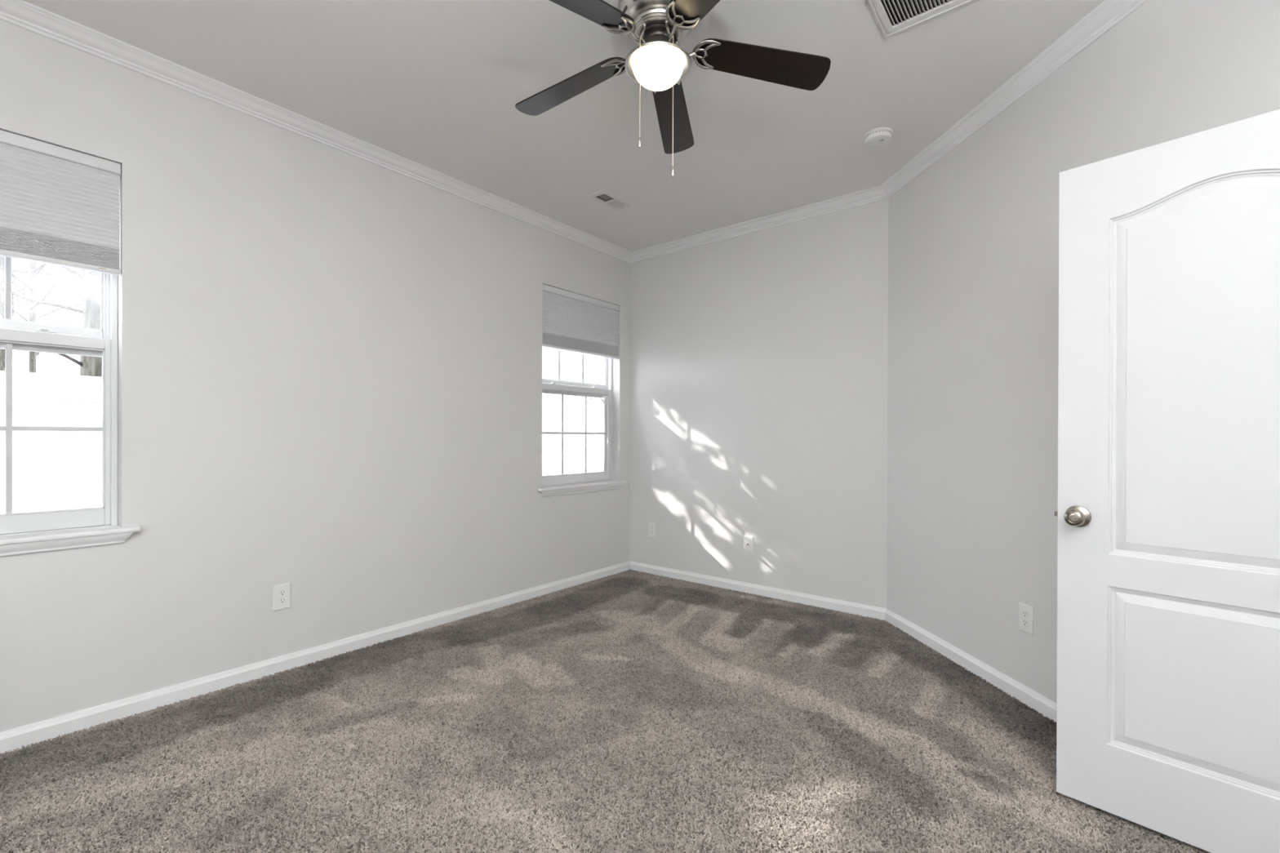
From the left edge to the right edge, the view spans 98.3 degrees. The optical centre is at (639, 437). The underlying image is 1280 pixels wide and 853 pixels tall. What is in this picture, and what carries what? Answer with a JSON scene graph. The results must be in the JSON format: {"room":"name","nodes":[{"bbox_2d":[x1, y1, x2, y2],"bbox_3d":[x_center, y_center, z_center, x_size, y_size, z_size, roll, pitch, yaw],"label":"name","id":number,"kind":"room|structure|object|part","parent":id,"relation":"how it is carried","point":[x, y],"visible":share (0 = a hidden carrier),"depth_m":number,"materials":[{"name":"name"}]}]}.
{"room":"empty bedroom","nodes":[
{"label":"empty bedroom","id":0,"kind":"room"},
{"bbox_2d":[0,19,631,732],"bbox_3d":[-1.847,-0.223,2.902,0.170,2.823,5.766,0,0,39],"label":"wall","id":1,"kind":"structure","parent":0,"point":[330,359],"depth_m":2.82,"materials":[{"name":"paint"}]},
{"bbox_2d":[0,129,120,275],"bbox_3d":[-2.484,-0.922,2.006,0.046,0.466,0.885,0,0,39],"label":"cellular shade","id":2,"kind":"object","parent":1,"relation":"attached to","point":[60,206],"visible":1,"depth_m":2.20,"materials":[{"name":"fabric"}]},
{"bbox_3d":[-2.483,-0.699,2.005,0.042,0.019,0.885,0,0,39],"label":"rail","id":3,"kind":"part","parent":2,"relation":"part of","materials":[{"name":"plastic"}]},
{"bbox_2d":[0,257,140,556],"bbox_3d":[-2.516,-0.357,2.037,0.203,1.602,0.990,0,0,39],"label":"window","id":4,"kind":"structure","parent":1,"relation":"in","point":[25,532],"depth_m":2.26,"materials":[{"name":"plastic"}]},
{"bbox_2d":[4,257,12,319],"bbox_3d":[-2.581,-0.779,2.083,0.007,0.637,0.809,0,0,39],"label":"grille","id":5,"kind":"object","parent":4,"relation":"attached to","point":[8,261],"depth_m":2.19,"materials":[{"name":"plastic"}]},
{"bbox_2d":[0,342,102,513],"bbox_3d":[-2.552,-0.036,2.060,0.007,0.678,0.809,0,0,39],"label":"grille","id":6,"kind":"object","parent":4,"relation":"attached to","point":[8,428],"depth_m":2.17,"materials":[{"name":"plastic"}]},
{"bbox_3d":[-2.577,-0.742,2.080,0.031,0.787,0.848,0,0,39],"label":"sash","id":7,"kind":"part","parent":4,"relation":"part of","materials":[{"name":"plastic"}]},
{"bbox_3d":[-2.548,-0.024,2.057,0.035,0.798,0.848,0,0,39],"label":"sash","id":8,"kind":"part","parent":4,"relation":"part of","materials":[{"name":"plastic"}]},
{"bbox_2d":[273,582,290,610],"bbox_3d":[-1.814,0.807,2.807,0.008,0.127,0.079,0,0,39],"label":"electrical outlet","id":9,"kind":"object","parent":1,"relation":"attached to","point":[282,593],"visible":1,"depth_m":2.80,"materials":[{"name":"white plastic"}]},
{"bbox_2d":[278,597,286,604],"bbox_3d":[-1.812,0.827,2.805,0.002,0.028,0.035,0,0,39],"label":"receptacle","id":10,"kind":"object","parent":9,"relation":"attached to","point":[281,600],"depth_m":2.81,"materials":[{"name":"white plastic"}]},
{"bbox_2d":[278,590,286,595],"bbox_3d":[-1.812,0.788,2.805,0.002,0.028,0.035,0,0,39],"label":"receptacle","id":11,"kind":"object","parent":9,"relation":"attached to","point":[281,593],"depth_m":2.80,"materials":[{"name":"white plastic"}]},
{"bbox_2d":[0,560,630,753],"bbox_3d":[-1.780,1.148,2.847,0.014,0.081,5.426,0,0,39],"label":"baseboard","id":12,"kind":"structure","parent":1,"relation":"attached to","point":[24,735],"depth_m":2.70,"materials":[{"name":"white paint"}]},
{"bbox_2d":[0,0,631,262],"bbox_3d":[-1.750,-1.599,2.824,0.070,0.070,5.426,0,0,39],"label":"trim","id":13,"kind":"structure","parent":1,"relation":"attached to","point":[22,14],"depth_m":2.68,"materials":[{"name":"white paint"}]},
{"bbox_2d":[542,284,619,359],"bbox_3d":[-0.473,-0.921,4.521,0.046,0.466,0.885,0,0,39],"label":"cellular shade","id":14,"kind":"object","parent":1,"relation":"attached to","point":[572,322],"visible":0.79,"depth_m":4.48,"materials":[{"name":"fabric"}]},
{"bbox_3d":[-0.473,-0.698,4.520,0.042,0.019,0.885,0,0,39],"label":"rail","id":15,"kind":"part","parent":14,"relation":"part of","materials":[{"name":"plastic"}]},
{"bbox_2d":[537,349,626,497],"bbox_3d":[-0.505,-0.356,4.552,0.203,1.602,0.990,0,0,39],"label":"window","id":16,"kind":"structure","parent":1,"relation":"in","point":[570,483],"depth_m":4.67,"materials":[{"name":"plastic"}]},
{"bbox_2d":[558,349,583,382],"bbox_3d":[-0.571,-0.778,4.598,0.007,0.637,0.809,0,0,39],"label":"window pane","id":17,"kind":"object","parent":16,"relation":"attached to","point":[559,381],"depth_m":4.53,"materials":[{"name":"glass"}]},
{"bbox_2d":[542,391,601,474],"bbox_3d":[-0.542,-0.035,4.575,0.007,0.678,0.809,0,0,39],"label":"grille","id":18,"kind":"object","parent":16,"relation":"attached to","point":[592,394],"depth_m":4.64,"materials":[{"name":"plastic"}]},
{"bbox_3d":[-0.567,-0.741,4.595,0.031,0.787,0.848,0,0,39],"label":"sash","id":19,"kind":"part","parent":16,"relation":"part of","materials":[{"name":"plastic"}]},
{"bbox_3d":[-0.537,-0.023,4.572,0.035,0.798,0.848,0,0,39],"label":"sash","id":20,"kind":"part","parent":16,"relation":"part of","materials":[{"name":"plastic"}]},
{"bbox_3d":[-0.554,-0.379,4.585,0.085,1.558,0.888,0,0,39],"label":"frame","id":21,"kind":"part","parent":16,"relation":"part of","materials":[{"name":"plastic"}]},
{"bbox_3d":[-0.537,-0.035,4.571,0.001,0.678,0.809,0,0,39],"label":"glass","id":22,"kind":"part","parent":16,"relation":"part of","materials":[{"name":"glass"}]},
{"bbox_2d":[22,0,1105,251],"bbox_3d":[0.686,-1.683,0.961,6.541,0.120,5.896,0,0,39],"label":"ceiling","id":23,"kind":"structure","parent":0,"point":[436,85],"depth_m":2.56,"materials":[{"name":"white paint"}]},
{"bbox_2d":[586,189,633,210],"bbox_3d":[-0.200,-1.680,3.806,0.153,0.124,0.311,0,0,39],"label":"ceiling vent","id":24,"kind":"object","parent":23,"relation":"in","point":[604,197],"visible":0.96,"depth_m":3.80,"materials":[{"name":"white metal"}]},
{"bbox_2d":[515,0,831,177],"bbox_3d":[0.031,-1.266,2.033,1.239,0.720,1.237,0,0,39],"label":"ceiling fan","id":25,"kind":"object","parent":23,"relation":"hanging from","point":[659,63],"visible":1,"depth_m":2.04,"materials":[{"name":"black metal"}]},
{"bbox_3d":[-0.277,-1.409,2.230,0.512,0.006,0.145,-7,9,29],"label":"fan blade","id":26,"kind":"part","parent":25,"relation":"part of","materials":[{"name":"brown wood"}]},
{"bbox_3d":[-0.223,-1.408,1.770,0.512,0.006,0.145,-8,18,-42],"label":"fan blade","id":27,"kind":"part","parent":25,"relation":"part of","materials":[{"name":"brown wood"}]},
{"bbox_3d":[-0.004,-1.440,1.972,0.091,0.072,0.012,0,0,-43],"label":"iron arm","id":28,"kind":"part","parent":25,"relation":"part of","materials":[{"name":"silver metal"}]},
{"bbox_3d":[0.007,-1.222,1.941,0.004,0.354,0.033,0,0,31],"label":"pull chain","id":29,"kind":"part","parent":25,"relation":"part of","materials":[{"name":"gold metal"}]},
{"bbox_3d":[0.066,-1.340,2.037,0.187,0.092,0.187,0,0,39],"label":"glass globe","id":30,"kind":"part","parent":25,"relation":"part of"},
{"bbox_3d":[0.109,-1.168,1.933,0.004,0.460,0.033,0,0,-23],"label":"pull chain","id":31,"kind":"part","parent":25,"relation":"part of","materials":[{"name":"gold metal"}]},
{"bbox_3d":[0.107,-1.440,1.950,0.012,0.072,0.091,0,0,-25],"label":"iron arm","id":32,"kind":"part","parent":25,"relation":"part of","materials":[{"name":"silver metal"}]},
{"bbox_3d":[0.143,-1.408,2.423,0.145,0.006,0.512,-12,-8,10],"label":"fan blade","id":33,"kind":"part","parent":25,"relation":"part of","materials":[{"name":"brown wood"}]},
{"bbox_3d":[0.162,-1.440,2.048,0.091,0.072,0.012,0,0,-7],"label":"iron arm","id":34,"kind":"part","parent":25,"relation":"part of","materials":[{"name":"silver metal"}]},
{"bbox_3d":[0.231,-1.406,1.679,0.145,0.006,0.512,14,0,-25],"label":"fan blade","id":35,"kind":"part","parent":25,"relation":"part of","materials":[{"name":"brown wood"}]},
{"bbox_3d":[0.457,-1.407,2.083,0.512,0.006,0.145,6,-13,-7],"label":"fan blade","id":36,"kind":"part","parent":25,"relation":"part of","materials":[{"name":"black wood"}]},
{"bbox_2d":[863,127,893,147],"bbox_3d":[1.278,-1.603,2.969,0.143,0.045,0.143,0,0,39],"label":"smoke detector","id":37,"kind":"object","parent":23,"relation":"attached to","point":[878,137],"visible":1,"depth_m":2.94,"materials":[{"name":"white plastic"}]},
{"bbox_2d":[867,0,974,37],"bbox_3d":[1.032,-1.675,1.886,0.500,0.128,0.500,0,0,39],"label":"ceiling vent","id":38,"kind":"object","parent":23,"relation":"in","point":[893,17],"visible":1,"depth_m":2.12,"materials":[{"name":"white plastic"}]},
{"bbox_2d":[0,573,1204,852],"bbox_3d":[0.677,1.275,0.967,6.541,0.150,5.896,0,0,39],"label":"floor","id":39,"kind":"structure","parent":0,"point":[473,687],"depth_m":1.90,"materials":[{"name":"grey carpet"}]},
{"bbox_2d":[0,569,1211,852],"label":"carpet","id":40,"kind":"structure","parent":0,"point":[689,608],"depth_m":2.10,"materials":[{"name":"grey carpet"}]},
{"bbox_2d":[630,199,888,608],"bbox_3d":[0.844,-0.218,4.332,2.248,2.823,0.170,0,0,39],"label":"wall","id":41,"kind":"structure","parent":0,"point":[759,359],"depth_m":4.14,"materials":[{"name":"paint"}]},
{"bbox_2d":[648,522,655,537],"bbox_3d":[0.104,0.802,4.809,0.079,0.127,0.008,0,0,39],"label":"electrical outlet","id":42,"kind":"object","parent":41,"relation":"attached to","point":[651,526],"visible":1,"depth_m":4.81,"materials":[{"name":"white plastic"}]},
{"bbox_2d":[743,535,753,553],"bbox_3d":[0.825,0.816,4.228,0.079,0.127,0.016,0,0,39],"label":"plate","id":43,"kind":"object","parent":41,"relation":"attached to","point":[748,540],"visible":1,"depth_m":4.22,"materials":[{"name":"white plastic"}]},
{"bbox_2d":[630,560,886,620],"bbox_3d":[0.755,1.153,4.285,2.178,0.081,0.014,0,0,39],"label":"baseboard","id":44,"kind":"structure","parent":41,"relation":"attached to","point":[863,610],"depth_m":4.12,"materials":[{"name":"white paint"}]},
{"bbox_2d":[631,185,888,262],"bbox_3d":[0.746,-1.595,4.258,2.178,0.070,0.070,0,0,39],"label":"trim","id":45,"kind":"structure","parent":41,"relation":"attached to","point":[877,193],"depth_m":4.10,"materials":[{"name":"white paint"}]},
{"bbox_2d":[886,0,1279,702],"bbox_3d":[1.867,-0.209,1.916,0.120,2.824,3.419,0,0,-6],"label":"wall","id":46,"kind":"structure","parent":0,"point":[973,238],"depth_m":2.61,"materials":[{"name":"paint"}]},
{"bbox_2d":[884,608,1057,722],"bbox_3d":[1.792,1.161,1.946,0.014,0.081,3.349,0,0,-6],"label":"baseboard","id":47,"kind":"structure","parent":46,"relation":"attached to","point":[1033,700],"depth_m":2.76,"materials":[{"name":"white paint"}]},
{"bbox_2d":[880,0,1148,198],"bbox_3d":[1.773,-1.587,1.937,0.070,0.070,3.349,0,0,-6],"label":"trim","id":48,"kind":"structure","parent":46,"relation":"attached to","point":[1109,13],"depth_m":2.48,"materials":[{"name":"white paint"}]},
{"bbox_2d":[1018,601,1033,635],"bbox_3d":[1.734,0.814,2.489,0.008,0.127,0.079,0,0,-6],"label":"electrical outlet","id":49,"kind":"object","parent":46,"relation":"attached to","point":[1025,611],"visible":1,"depth_m":2.48,"materials":[{"name":"white plastic"}]},
{"bbox_2d":[1022,619,1028,626],"bbox_3d":[1.732,0.834,2.489,0.002,0.028,0.035,0,0,-6],"label":"receptacle","id":50,"kind":"object","parent":49,"relation":"attached to","point":[1024,622],"depth_m":2.49,"materials":[{"name":"white plastic"}]},
{"bbox_2d":[1022,610,1028,617],"bbox_3d":[1.732,0.794,2.489,0.002,0.028,0.035,0,0,-6],"label":"receptacle","id":51,"kind":"object","parent":49,"relation":"attached to","point":[1024,613],"depth_m":2.49,"materials":[{"name":"white plastic"}]},
{"bbox_2d":[1054,109,1279,852],"bbox_3d":[1.642,0.151,1.567,0.163,2.052,0.767,0,0,-41],"label":"door","id":52,"kind":"structure","parent":46,"relation":"in","point":[1167,513],"depth_m":1.63,"materials":[{"name":"white paint"}]},
{"bbox_3d":[1.390,0.256,1.768,0.044,0.054,0.054,0,0,-41],"label":"knob","id":53,"kind":"part","parent":52,"relation":"part of","materials":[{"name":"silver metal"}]},
{"label":"outside","id":54,"kind":"structure","parent":0,"visible":0},
{"bbox_3d":[-13.812,1.521,17.444,36.649,0.200,70.000,0,0,39],"label":"ground","id":55,"kind":"structure","parent":54,"visible":0},
{"bbox_2d":[0,260,82,373],"bbox_3d":[-11.948,-3.038,10.703,4.689,8.958,6.021,0,0,-6],"label":"bare tree","id":56,"kind":"object","parent":55,"relation":"on","point":[33,358],"visible":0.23,"depth_m":10.79,"materials":[{"name":"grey plant"}]},
{"bbox_2d":[0,256,82,374],"bbox_3d":[-20.797,-6.580,17.931,14.492,15.957,15.030,0,0,-43],"label":"bare tree","id":57,"kind":"object","parent":55,"relation":"on","point":[2,258],"visible":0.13,"depth_m":19.05,"materials":[{"name":"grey plant"}]},
{"bbox_2d":[0,257,102,377],"bbox_3d":[-6.581,-2.424,3.858,6.756,7.791,8.365,0,0,18],"label":"oak tree","id":58,"kind":"object","parent":55,"relation":"on","point":[91,301],"visible":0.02,"depth_m":5.61,"materials":[{"name":"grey plant"}]},
{"bbox_2d":[0,370,601,513],"bbox_3d":[-1.671,0.525,5.920,0.144,1.915,24.344,0,0,39],"label":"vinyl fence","id":59,"kind":"object","parent":55,"relation":"on","point":[52,470],"visible":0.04,"depth_m":3.48,"materials":[{"name":"white plastic"}]},
{"bbox_3d":[-3.936,-0.310,3.083,0.058,0.168,2.288,0,0,39],"label":"rail","id":60,"kind":"part","parent":59,"relation":"part of","materials":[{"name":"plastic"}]},
{"bbox_3d":[-3.938,0.529,3.084,0.022,1.525,2.288,0,0,39],"label":"board panel","id":61,"kind":"part","parent":59,"relation":"part of","materials":[{"name":"plastic"}]},
{"bbox_3d":[-0.913,-0.308,6.863,0.058,0.168,2.288,0,0,39],"label":"rail","id":62,"kind":"part","parent":59,"relation":"part of","materials":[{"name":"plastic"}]},
{"bbox_3d":[-0.916,0.530,6.865,0.022,1.525,2.288,0,0,39],"label":"board panel","id":63,"kind":"part","parent":59,"relation":"part of","materials":[{"name":"plastic"}]},
{"bbox_2d":[568,352,603,407],"bbox_3d":[-0.676,-1.210,17.586,3.247,5.340,3.934,0,0,-8],"label":"bare tree","id":64,"kind":"object","parent":55,"relation":"on","point":[596,369],"visible":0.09,"depth_m":17.57,"materials":[{"name":"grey plant"}]}
]}

